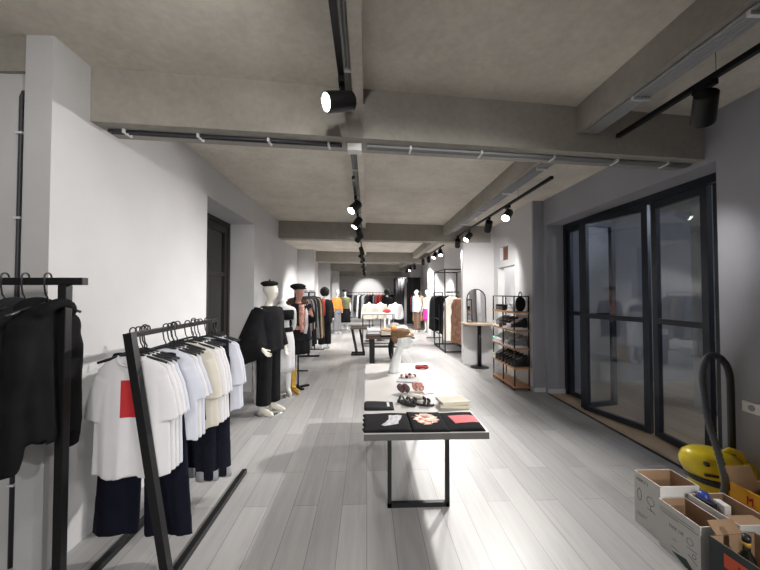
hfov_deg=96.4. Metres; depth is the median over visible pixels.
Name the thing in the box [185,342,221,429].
blouse
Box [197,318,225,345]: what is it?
clothes hanger
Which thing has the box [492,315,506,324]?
shoe
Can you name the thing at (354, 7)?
ceiling beam
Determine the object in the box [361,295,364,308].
jacket
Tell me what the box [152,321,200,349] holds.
clothes hanger
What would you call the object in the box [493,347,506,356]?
shoe
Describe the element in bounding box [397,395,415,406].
sandal
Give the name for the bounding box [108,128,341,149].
cable
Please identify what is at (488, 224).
track spotlight
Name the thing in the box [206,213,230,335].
door
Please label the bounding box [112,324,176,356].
clothes hanger
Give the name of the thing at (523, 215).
pillar
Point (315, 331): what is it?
coat
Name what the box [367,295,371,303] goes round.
jacket
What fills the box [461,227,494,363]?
pillar
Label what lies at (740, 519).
flap
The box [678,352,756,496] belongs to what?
vacuum cleaner
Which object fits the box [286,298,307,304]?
coat
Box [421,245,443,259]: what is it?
track
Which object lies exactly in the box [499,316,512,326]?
shoe
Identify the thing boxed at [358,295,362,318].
coat
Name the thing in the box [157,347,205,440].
t-shirt
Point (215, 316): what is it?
clothes hanger
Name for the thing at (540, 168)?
cable
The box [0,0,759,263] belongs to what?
ceiling
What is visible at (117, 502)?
trousers
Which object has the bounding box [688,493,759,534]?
carton
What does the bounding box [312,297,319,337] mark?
dress
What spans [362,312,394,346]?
console table
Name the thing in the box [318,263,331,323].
pillar
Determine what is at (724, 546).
carton
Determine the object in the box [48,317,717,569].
floor
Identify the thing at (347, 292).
rail
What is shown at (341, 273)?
ceiling beam
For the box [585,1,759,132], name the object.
cable
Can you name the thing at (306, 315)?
mannequin
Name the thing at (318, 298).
coat
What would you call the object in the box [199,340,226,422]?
blouse
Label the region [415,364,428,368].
bracelet
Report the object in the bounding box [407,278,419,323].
curtain
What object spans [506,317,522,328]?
shoe
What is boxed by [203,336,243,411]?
blouse
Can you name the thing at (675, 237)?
window glass
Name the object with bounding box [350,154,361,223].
cable
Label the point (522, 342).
shoe
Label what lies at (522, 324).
shoe
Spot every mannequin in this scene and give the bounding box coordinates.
[237,279,289,416]
[276,301,296,398]
[289,283,316,389]
[318,287,334,348]
[332,290,342,333]
[341,289,350,330]
[361,302,377,341]
[381,289,392,327]
[412,290,421,331]
[421,290,427,332]
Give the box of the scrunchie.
[408,393,422,398]
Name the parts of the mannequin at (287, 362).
plate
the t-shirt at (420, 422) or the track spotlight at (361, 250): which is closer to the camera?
the t-shirt at (420, 422)
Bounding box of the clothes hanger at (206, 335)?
[192,317,231,342]
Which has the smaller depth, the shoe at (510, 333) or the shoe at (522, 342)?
the shoe at (522, 342)
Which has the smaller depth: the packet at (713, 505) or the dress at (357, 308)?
the packet at (713, 505)
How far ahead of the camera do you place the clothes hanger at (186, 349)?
2.31 m
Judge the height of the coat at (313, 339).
1.156 m
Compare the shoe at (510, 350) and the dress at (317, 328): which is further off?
the dress at (317, 328)
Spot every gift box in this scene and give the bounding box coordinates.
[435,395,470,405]
[439,403,469,408]
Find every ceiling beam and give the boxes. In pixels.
[0,37,25,73]
[90,66,703,170]
[279,221,490,243]
[316,251,429,262]
[331,264,411,271]
[339,271,401,275]
[346,0,366,271]
[392,0,759,273]
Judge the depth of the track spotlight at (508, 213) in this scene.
5.00 m
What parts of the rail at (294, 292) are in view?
post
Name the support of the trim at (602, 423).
attached to the wall at (732, 143)
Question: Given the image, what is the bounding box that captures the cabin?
[394,277,420,323]
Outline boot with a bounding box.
[291,368,299,393]
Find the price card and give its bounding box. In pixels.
[422,391,433,393]
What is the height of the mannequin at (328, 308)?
1.840 m
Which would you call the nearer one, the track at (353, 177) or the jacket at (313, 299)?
the track at (353, 177)
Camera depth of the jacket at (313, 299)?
8.56 m
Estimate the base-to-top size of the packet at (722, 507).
0.330 m
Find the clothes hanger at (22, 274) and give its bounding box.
[0,272,29,310]
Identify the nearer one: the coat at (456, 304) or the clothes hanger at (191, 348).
the clothes hanger at (191, 348)
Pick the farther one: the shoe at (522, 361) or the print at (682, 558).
the shoe at (522, 361)
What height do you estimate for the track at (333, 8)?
0.236 m
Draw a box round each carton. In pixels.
[634,469,698,539]
[659,497,717,569]
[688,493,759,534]
[706,518,759,569]
[724,463,759,512]
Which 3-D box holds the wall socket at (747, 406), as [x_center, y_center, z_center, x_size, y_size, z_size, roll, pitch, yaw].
[2.871,0.946,2.623,0.021,0.085,0.118,0,-1,-2]
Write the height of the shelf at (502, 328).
0.028 m
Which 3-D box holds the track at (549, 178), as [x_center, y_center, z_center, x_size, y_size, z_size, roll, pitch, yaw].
[1.866,-1.288,5.933,0.038,0.276,4.166,0,-1,-2]
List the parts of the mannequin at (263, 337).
plate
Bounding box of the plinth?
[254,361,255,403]
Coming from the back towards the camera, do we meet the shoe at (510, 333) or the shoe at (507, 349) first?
the shoe at (507, 349)
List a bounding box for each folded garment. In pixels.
[367,328,380,331]
[367,334,380,336]
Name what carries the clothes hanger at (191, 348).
hanging from the clothing rack at (161, 539)
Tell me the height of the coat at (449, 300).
1.226 m
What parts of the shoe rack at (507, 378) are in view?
post, post, post, post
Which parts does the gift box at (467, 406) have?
lid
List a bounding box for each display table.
[364,363,488,507]
[366,333,414,363]
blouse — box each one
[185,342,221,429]
[195,340,229,419]
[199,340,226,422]
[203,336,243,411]
[209,339,232,416]
[215,335,245,406]
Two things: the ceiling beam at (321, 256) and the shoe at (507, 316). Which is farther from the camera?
the ceiling beam at (321, 256)
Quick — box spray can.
[697,490,711,500]
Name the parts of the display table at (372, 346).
leg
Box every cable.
[6,90,24,568]
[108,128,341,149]
[337,0,351,88]
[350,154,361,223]
[367,144,690,168]
[445,163,552,235]
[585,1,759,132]
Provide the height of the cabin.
2.440 m
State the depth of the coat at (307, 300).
7.58 m
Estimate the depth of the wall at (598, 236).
6.36 m
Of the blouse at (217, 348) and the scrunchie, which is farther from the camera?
the scrunchie
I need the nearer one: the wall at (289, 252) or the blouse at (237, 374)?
the blouse at (237, 374)
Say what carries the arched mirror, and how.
on the pedestal table at (479, 365)
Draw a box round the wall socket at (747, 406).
[742,400,759,415]
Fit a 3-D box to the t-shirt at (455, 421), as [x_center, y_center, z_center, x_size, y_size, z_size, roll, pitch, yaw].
[0.581,0.976,2.457,0.250,0.023,0.350,0,-1,-2]
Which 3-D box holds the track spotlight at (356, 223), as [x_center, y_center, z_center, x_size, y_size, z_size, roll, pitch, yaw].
[-0.391,-1.066,5.758,0.206,0.258,0.134,1,-2,-35]
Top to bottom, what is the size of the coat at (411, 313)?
1.156 m
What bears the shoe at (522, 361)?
on the shoe rack at (507, 378)
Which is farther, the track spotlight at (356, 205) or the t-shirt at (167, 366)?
the track spotlight at (356, 205)
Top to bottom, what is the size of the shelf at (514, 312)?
0.028 m
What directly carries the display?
on the display table at (380, 385)
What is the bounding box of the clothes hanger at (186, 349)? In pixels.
[167,323,200,354]
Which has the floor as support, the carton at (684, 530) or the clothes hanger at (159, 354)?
the carton at (684, 530)
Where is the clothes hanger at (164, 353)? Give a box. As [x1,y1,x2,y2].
[141,325,179,358]
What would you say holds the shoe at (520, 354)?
on the shoe rack at (507, 378)
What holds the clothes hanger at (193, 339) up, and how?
hanging from the clothing rack at (161, 539)
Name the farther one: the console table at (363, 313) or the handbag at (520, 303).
the console table at (363, 313)
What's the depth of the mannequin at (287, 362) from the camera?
5.43 m
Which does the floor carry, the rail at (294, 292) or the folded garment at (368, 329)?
the rail at (294, 292)
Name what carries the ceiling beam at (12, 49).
attached to the ceiling
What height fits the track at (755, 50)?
0.276 m
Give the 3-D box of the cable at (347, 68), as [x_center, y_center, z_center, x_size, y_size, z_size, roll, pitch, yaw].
[-0.037,-1.595,-2.657,0.100,0.035,10.420,0,-1,-2]
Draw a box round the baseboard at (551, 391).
[516,377,564,393]
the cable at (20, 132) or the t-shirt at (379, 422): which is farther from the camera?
the t-shirt at (379, 422)
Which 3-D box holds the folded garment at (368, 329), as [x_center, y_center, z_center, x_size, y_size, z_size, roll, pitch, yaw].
[-0.151,1.067,8.127,0.320,0.062,0.340,0,-1,-2]
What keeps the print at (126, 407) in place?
attached to the t-shirt at (116, 455)
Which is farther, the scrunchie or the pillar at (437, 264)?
the pillar at (437, 264)
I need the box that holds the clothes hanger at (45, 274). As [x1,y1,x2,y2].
[4,272,81,317]
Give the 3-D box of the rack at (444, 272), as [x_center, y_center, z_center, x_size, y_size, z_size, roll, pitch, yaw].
[2.124,0.728,10.119,0.750,2.320,1.480,0,-1,-2]
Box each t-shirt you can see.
[83,354,178,480]
[149,353,182,469]
[153,351,186,465]
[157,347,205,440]
[157,350,189,462]
[180,346,208,436]
[184,345,212,433]
[362,413,412,432]
[364,401,393,410]
[406,412,449,432]
[439,412,485,431]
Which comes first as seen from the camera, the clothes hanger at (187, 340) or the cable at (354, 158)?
the clothes hanger at (187, 340)
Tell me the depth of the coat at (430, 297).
12.11 m
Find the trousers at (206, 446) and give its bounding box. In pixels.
[171,340,218,482]
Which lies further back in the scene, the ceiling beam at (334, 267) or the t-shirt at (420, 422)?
the ceiling beam at (334, 267)
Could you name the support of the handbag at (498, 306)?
on the shoe rack at (507, 378)
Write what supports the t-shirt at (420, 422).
on the display table at (380, 385)
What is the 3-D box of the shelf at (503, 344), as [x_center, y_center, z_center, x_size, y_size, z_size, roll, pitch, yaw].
[2.387,1.101,6.247,0.290,0.028,0.990,0,-1,-2]
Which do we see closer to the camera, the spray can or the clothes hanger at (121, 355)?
the clothes hanger at (121, 355)
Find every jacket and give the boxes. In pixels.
[0,297,83,479]
[313,299,316,327]
[353,295,356,310]
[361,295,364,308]
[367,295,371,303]
[435,296,441,319]
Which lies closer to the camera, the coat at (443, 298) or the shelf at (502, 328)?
the shelf at (502, 328)
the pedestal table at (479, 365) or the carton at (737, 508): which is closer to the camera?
the carton at (737, 508)
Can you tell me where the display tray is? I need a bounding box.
[396,375,421,382]
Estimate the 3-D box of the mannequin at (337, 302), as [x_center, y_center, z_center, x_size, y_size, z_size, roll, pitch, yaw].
[-1.749,1.083,13.822,0.604,1.786,0.319,1,-2,-38]
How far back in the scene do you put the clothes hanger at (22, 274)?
1.71 m
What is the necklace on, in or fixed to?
on the display tray
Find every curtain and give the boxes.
[394,278,395,321]
[396,278,403,323]
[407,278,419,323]
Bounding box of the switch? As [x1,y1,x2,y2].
[703,461,709,466]
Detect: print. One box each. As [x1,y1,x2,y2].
[119,380,134,417]
[382,415,401,425]
[411,414,439,423]
[449,415,478,422]
[673,551,691,569]
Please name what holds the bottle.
in the carton at (724, 546)
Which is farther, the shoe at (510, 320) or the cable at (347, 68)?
the shoe at (510, 320)
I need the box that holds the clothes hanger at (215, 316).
[210,316,239,340]
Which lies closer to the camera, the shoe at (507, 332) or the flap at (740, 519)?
the flap at (740, 519)
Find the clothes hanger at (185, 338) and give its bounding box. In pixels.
[178,318,196,339]
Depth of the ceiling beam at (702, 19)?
2.18 m
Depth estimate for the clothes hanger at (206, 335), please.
2.83 m
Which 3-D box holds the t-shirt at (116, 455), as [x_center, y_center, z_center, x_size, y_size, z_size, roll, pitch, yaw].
[-1.463,0.771,2.003,0.547,0.714,0.107,0,-1,-6]
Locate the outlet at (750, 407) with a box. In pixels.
[748,405,754,410]
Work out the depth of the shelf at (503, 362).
5.80 m
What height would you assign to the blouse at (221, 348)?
0.634 m
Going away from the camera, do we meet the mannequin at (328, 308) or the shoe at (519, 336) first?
the shoe at (519, 336)
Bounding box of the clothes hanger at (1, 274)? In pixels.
[0,272,9,297]
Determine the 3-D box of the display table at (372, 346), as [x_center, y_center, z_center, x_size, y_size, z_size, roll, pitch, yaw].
[0.221,1.536,8.331,1.140,0.620,0.900,0,-1,-2]
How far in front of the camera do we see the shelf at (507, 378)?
6.14 m
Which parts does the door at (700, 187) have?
frame, frame, frame, frame, frame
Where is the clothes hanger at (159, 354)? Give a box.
[139,326,175,359]
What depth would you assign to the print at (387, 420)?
2.42 m
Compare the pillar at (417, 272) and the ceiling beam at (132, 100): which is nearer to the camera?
the ceiling beam at (132, 100)
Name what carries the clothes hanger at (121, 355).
hanging from the clothing rack at (161, 539)
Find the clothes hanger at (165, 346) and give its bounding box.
[153,323,196,355]
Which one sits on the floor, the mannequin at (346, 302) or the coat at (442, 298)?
the mannequin at (346, 302)
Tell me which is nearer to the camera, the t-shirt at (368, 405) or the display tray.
the t-shirt at (368, 405)
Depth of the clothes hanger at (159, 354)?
2.10 m
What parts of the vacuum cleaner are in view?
carry handle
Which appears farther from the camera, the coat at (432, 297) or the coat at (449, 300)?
the coat at (432, 297)
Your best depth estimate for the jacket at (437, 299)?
11.11 m
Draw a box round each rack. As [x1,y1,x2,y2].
[2,277,87,569]
[89,318,246,569]
[434,269,460,352]
[492,296,530,390]
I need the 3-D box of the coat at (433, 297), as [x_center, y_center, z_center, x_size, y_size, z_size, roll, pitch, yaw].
[2.008,0.954,11.585,0.582,1.156,0.179,0,-1,-4]
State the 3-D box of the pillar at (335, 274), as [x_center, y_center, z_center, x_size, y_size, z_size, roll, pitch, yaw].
[-3.088,0.590,23.166,0.600,3.210,0.950,0,-1,-2]
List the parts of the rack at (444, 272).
post, post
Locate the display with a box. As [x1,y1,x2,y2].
[388,328,413,373]
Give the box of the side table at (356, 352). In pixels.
[350,326,366,355]
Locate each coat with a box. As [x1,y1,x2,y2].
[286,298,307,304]
[307,300,311,348]
[309,299,314,346]
[312,299,316,343]
[315,298,320,339]
[318,298,322,337]
[320,298,323,336]
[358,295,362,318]
[410,296,412,319]
[412,295,423,320]
[427,297,430,327]
[429,297,432,328]
[430,297,433,329]
[432,297,438,330]
[440,298,442,333]
[441,298,443,334]
[443,297,455,340]
[451,298,460,343]
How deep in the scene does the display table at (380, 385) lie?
2.71 m
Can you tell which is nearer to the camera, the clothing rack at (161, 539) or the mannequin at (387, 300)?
the clothing rack at (161, 539)
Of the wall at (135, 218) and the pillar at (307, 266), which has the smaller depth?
the wall at (135, 218)
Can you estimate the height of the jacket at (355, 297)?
0.785 m
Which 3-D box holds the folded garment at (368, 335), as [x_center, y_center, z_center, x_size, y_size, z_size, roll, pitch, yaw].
[-0.151,1.189,8.124,0.320,0.062,0.340,0,-1,-2]
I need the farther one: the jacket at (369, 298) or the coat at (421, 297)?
the jacket at (369, 298)
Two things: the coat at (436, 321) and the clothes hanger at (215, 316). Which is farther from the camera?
the coat at (436, 321)
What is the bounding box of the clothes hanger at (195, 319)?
[194,319,222,346]
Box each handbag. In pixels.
[388,321,399,328]
[496,304,507,309]
[515,292,525,311]
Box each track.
[328,0,345,89]
[352,176,358,213]
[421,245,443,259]
[457,176,553,236]
[616,43,759,137]
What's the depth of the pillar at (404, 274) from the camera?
23.58 m
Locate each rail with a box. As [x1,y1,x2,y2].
[294,292,318,370]
[299,292,323,355]
[347,292,372,326]
[426,292,442,342]
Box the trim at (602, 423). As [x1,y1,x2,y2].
[547,393,683,469]
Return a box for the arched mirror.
[467,289,485,321]
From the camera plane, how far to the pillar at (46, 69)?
2.04 m
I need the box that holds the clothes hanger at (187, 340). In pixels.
[180,320,214,348]
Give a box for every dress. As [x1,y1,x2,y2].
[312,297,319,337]
[350,295,355,317]
[356,295,359,317]
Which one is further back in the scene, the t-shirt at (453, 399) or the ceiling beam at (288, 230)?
the ceiling beam at (288, 230)
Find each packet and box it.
[697,497,716,509]
[713,499,730,514]
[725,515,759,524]
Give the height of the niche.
0.300 m
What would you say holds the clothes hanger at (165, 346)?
hanging from the clothing rack at (161, 539)
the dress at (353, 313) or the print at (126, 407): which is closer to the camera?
the print at (126, 407)
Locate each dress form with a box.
[376,302,387,340]
[387,302,403,322]
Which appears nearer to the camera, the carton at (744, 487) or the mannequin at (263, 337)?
the carton at (744, 487)
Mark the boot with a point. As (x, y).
(293, 373)
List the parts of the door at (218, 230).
pane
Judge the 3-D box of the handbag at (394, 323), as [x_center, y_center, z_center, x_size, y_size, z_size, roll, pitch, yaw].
[0.369,1.046,8.658,0.340,0.377,0.120,0,-1,-2]
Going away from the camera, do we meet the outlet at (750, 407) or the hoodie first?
the hoodie
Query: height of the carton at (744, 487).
0.531 m
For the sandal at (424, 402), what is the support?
on the display table at (380, 385)
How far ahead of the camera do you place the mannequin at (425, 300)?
14.29 m
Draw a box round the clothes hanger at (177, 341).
[174,321,205,350]
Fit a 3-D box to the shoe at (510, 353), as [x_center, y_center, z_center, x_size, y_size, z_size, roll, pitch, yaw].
[2.386,1.308,6.268,0.302,0.199,0.098,0,-1,-2]
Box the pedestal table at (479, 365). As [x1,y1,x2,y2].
[460,322,491,368]
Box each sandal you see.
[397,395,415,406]
[412,396,433,406]
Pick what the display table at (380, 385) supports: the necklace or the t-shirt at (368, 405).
the t-shirt at (368, 405)
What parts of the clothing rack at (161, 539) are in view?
leg, leg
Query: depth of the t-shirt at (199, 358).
2.35 m
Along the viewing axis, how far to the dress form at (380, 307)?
11.83 m
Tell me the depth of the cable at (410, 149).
2.90 m
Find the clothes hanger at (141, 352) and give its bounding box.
[107,326,172,361]
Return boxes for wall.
[0,48,282,569]
[283,241,296,301]
[340,276,400,297]
[410,88,759,480]
[504,219,611,381]
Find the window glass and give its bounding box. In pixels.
[612,211,693,381]
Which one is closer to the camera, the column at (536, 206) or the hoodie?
the hoodie
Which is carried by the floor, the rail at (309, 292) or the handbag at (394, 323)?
the rail at (309, 292)
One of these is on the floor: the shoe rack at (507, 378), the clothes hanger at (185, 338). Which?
the shoe rack at (507, 378)
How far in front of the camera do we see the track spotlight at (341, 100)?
2.09 m
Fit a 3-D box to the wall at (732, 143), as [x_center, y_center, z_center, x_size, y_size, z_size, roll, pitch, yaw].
[2.929,0.266,9.365,0.630,3.210,34.500,0,-1,-2]
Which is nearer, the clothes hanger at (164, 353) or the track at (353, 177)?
the clothes hanger at (164, 353)
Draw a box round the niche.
[503,246,507,259]
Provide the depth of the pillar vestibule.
4.89 m
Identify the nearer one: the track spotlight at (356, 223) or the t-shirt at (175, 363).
the t-shirt at (175, 363)
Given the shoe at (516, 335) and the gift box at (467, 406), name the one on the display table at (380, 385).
the gift box at (467, 406)
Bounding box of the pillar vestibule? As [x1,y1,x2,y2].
[690,185,717,414]
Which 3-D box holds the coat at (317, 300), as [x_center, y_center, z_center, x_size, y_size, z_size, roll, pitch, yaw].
[-1.871,0.896,9.126,0.582,1.156,0.179,0,-1,-2]
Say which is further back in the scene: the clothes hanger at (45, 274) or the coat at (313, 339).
the coat at (313, 339)
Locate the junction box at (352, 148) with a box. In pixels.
[347,143,361,154]
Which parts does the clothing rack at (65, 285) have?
post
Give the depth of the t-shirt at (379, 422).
2.38 m
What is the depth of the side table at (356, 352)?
8.98 m
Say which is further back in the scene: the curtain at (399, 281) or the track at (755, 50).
the curtain at (399, 281)
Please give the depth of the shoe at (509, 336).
6.26 m
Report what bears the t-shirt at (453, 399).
on the gift box at (467, 406)
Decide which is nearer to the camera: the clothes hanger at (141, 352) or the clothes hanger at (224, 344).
the clothes hanger at (141, 352)
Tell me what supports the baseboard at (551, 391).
attached to the wall at (732, 143)
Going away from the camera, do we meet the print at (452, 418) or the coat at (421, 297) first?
the print at (452, 418)
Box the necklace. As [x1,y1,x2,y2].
[400,373,415,377]
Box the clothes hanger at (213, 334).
[211,317,237,341]
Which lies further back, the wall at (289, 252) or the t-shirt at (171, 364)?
the wall at (289, 252)
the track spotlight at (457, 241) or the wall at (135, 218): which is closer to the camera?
the wall at (135, 218)
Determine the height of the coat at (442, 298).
1.156 m
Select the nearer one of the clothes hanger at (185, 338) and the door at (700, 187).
the clothes hanger at (185, 338)
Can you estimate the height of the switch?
0.029 m
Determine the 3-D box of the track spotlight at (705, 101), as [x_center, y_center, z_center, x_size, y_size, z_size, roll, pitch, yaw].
[2.025,-1.117,2.120,0.126,0.246,0.224,-1,-2,36]
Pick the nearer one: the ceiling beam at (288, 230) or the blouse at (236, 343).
the blouse at (236, 343)
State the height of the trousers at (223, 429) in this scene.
1.124 m
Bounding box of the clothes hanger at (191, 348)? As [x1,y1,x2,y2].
[164,322,203,352]
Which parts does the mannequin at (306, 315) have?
post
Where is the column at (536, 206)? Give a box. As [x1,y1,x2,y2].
[531,201,544,387]
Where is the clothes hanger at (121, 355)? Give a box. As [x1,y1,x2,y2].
[97,327,167,363]
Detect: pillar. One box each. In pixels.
[13,35,67,569]
[297,250,317,295]
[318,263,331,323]
[332,271,339,297]
[401,272,409,316]
[411,264,421,323]
[427,253,443,335]
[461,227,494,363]
[515,202,532,385]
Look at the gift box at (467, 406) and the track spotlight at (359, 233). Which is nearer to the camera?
the gift box at (467, 406)
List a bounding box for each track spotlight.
[320,75,356,113]
[347,196,361,214]
[351,214,362,229]
[355,226,363,238]
[359,245,363,254]
[438,247,442,256]
[455,237,459,247]
[463,230,472,241]
[484,217,492,232]
[501,205,512,221]
[690,78,719,127]
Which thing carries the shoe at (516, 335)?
on the shoe rack at (507, 378)
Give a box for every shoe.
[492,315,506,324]
[493,331,506,340]
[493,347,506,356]
[495,348,509,358]
[496,315,509,325]
[496,331,509,341]
[498,332,512,342]
[498,349,512,359]
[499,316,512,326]
[501,333,516,343]
[501,350,516,361]
[503,317,518,327]
[504,334,519,345]
[505,352,519,363]
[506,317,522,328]
[508,335,522,346]
[508,353,522,364]
[511,318,527,329]
[511,336,527,347]
[511,355,527,366]
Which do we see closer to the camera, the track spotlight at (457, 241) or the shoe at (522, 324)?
the shoe at (522, 324)
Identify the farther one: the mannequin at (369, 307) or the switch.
the mannequin at (369, 307)
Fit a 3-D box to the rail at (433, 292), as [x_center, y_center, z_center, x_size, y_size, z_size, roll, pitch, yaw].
[2.001,1.087,11.763,0.560,1.680,1.500,0,-1,-2]
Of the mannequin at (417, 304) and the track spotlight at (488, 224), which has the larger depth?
the mannequin at (417, 304)
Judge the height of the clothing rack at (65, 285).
1.729 m
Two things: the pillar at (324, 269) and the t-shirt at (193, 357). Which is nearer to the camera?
the t-shirt at (193, 357)
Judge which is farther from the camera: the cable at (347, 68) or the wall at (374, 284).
the wall at (374, 284)
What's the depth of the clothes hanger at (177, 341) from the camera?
2.46 m
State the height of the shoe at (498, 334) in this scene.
0.199 m
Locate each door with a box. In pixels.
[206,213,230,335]
[563,172,722,449]
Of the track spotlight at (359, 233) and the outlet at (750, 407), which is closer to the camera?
the outlet at (750, 407)
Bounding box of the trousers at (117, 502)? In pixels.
[92,352,191,536]
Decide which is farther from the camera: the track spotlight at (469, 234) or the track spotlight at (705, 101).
the track spotlight at (469, 234)
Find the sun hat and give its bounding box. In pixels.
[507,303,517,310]
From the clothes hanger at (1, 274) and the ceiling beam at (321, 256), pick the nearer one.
the clothes hanger at (1, 274)
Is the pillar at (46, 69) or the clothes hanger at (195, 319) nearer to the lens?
the pillar at (46, 69)
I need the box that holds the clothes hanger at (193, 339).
[189,319,219,347]
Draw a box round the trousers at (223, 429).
[188,339,231,477]
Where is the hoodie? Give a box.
[0,297,45,444]
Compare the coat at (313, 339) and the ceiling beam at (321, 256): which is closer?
the coat at (313, 339)
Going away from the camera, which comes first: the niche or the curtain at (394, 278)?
the niche
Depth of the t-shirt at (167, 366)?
2.05 m
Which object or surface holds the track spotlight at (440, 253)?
hanging from the track at (441, 245)
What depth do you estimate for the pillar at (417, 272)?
18.41 m
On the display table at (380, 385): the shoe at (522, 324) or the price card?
the price card
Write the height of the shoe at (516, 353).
0.199 m
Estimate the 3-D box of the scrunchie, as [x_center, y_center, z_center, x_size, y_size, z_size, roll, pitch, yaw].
[0.314,0.978,2.998,0.140,0.042,0.071,0,-1,-2]
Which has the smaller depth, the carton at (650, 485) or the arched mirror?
the carton at (650, 485)
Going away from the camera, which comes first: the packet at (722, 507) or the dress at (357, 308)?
the packet at (722, 507)
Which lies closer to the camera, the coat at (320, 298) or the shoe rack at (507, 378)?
the shoe rack at (507, 378)
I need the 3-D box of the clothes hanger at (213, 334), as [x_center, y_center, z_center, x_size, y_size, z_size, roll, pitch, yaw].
[-1.417,0.379,2.900,0.405,0.218,0.012,0,-1,-2]
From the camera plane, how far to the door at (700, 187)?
3.99 m
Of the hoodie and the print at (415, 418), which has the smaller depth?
the hoodie
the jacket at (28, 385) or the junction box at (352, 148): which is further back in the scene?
the junction box at (352, 148)
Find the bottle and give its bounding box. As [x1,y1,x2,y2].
[737,533,758,567]
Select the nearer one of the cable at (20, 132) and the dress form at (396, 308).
the cable at (20, 132)
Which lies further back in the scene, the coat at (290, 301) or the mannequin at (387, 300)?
the mannequin at (387, 300)
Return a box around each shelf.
[492,309,529,313]
[492,325,529,331]
[492,340,530,349]
[492,357,530,368]
[493,373,530,387]
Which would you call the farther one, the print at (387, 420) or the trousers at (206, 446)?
the trousers at (206, 446)

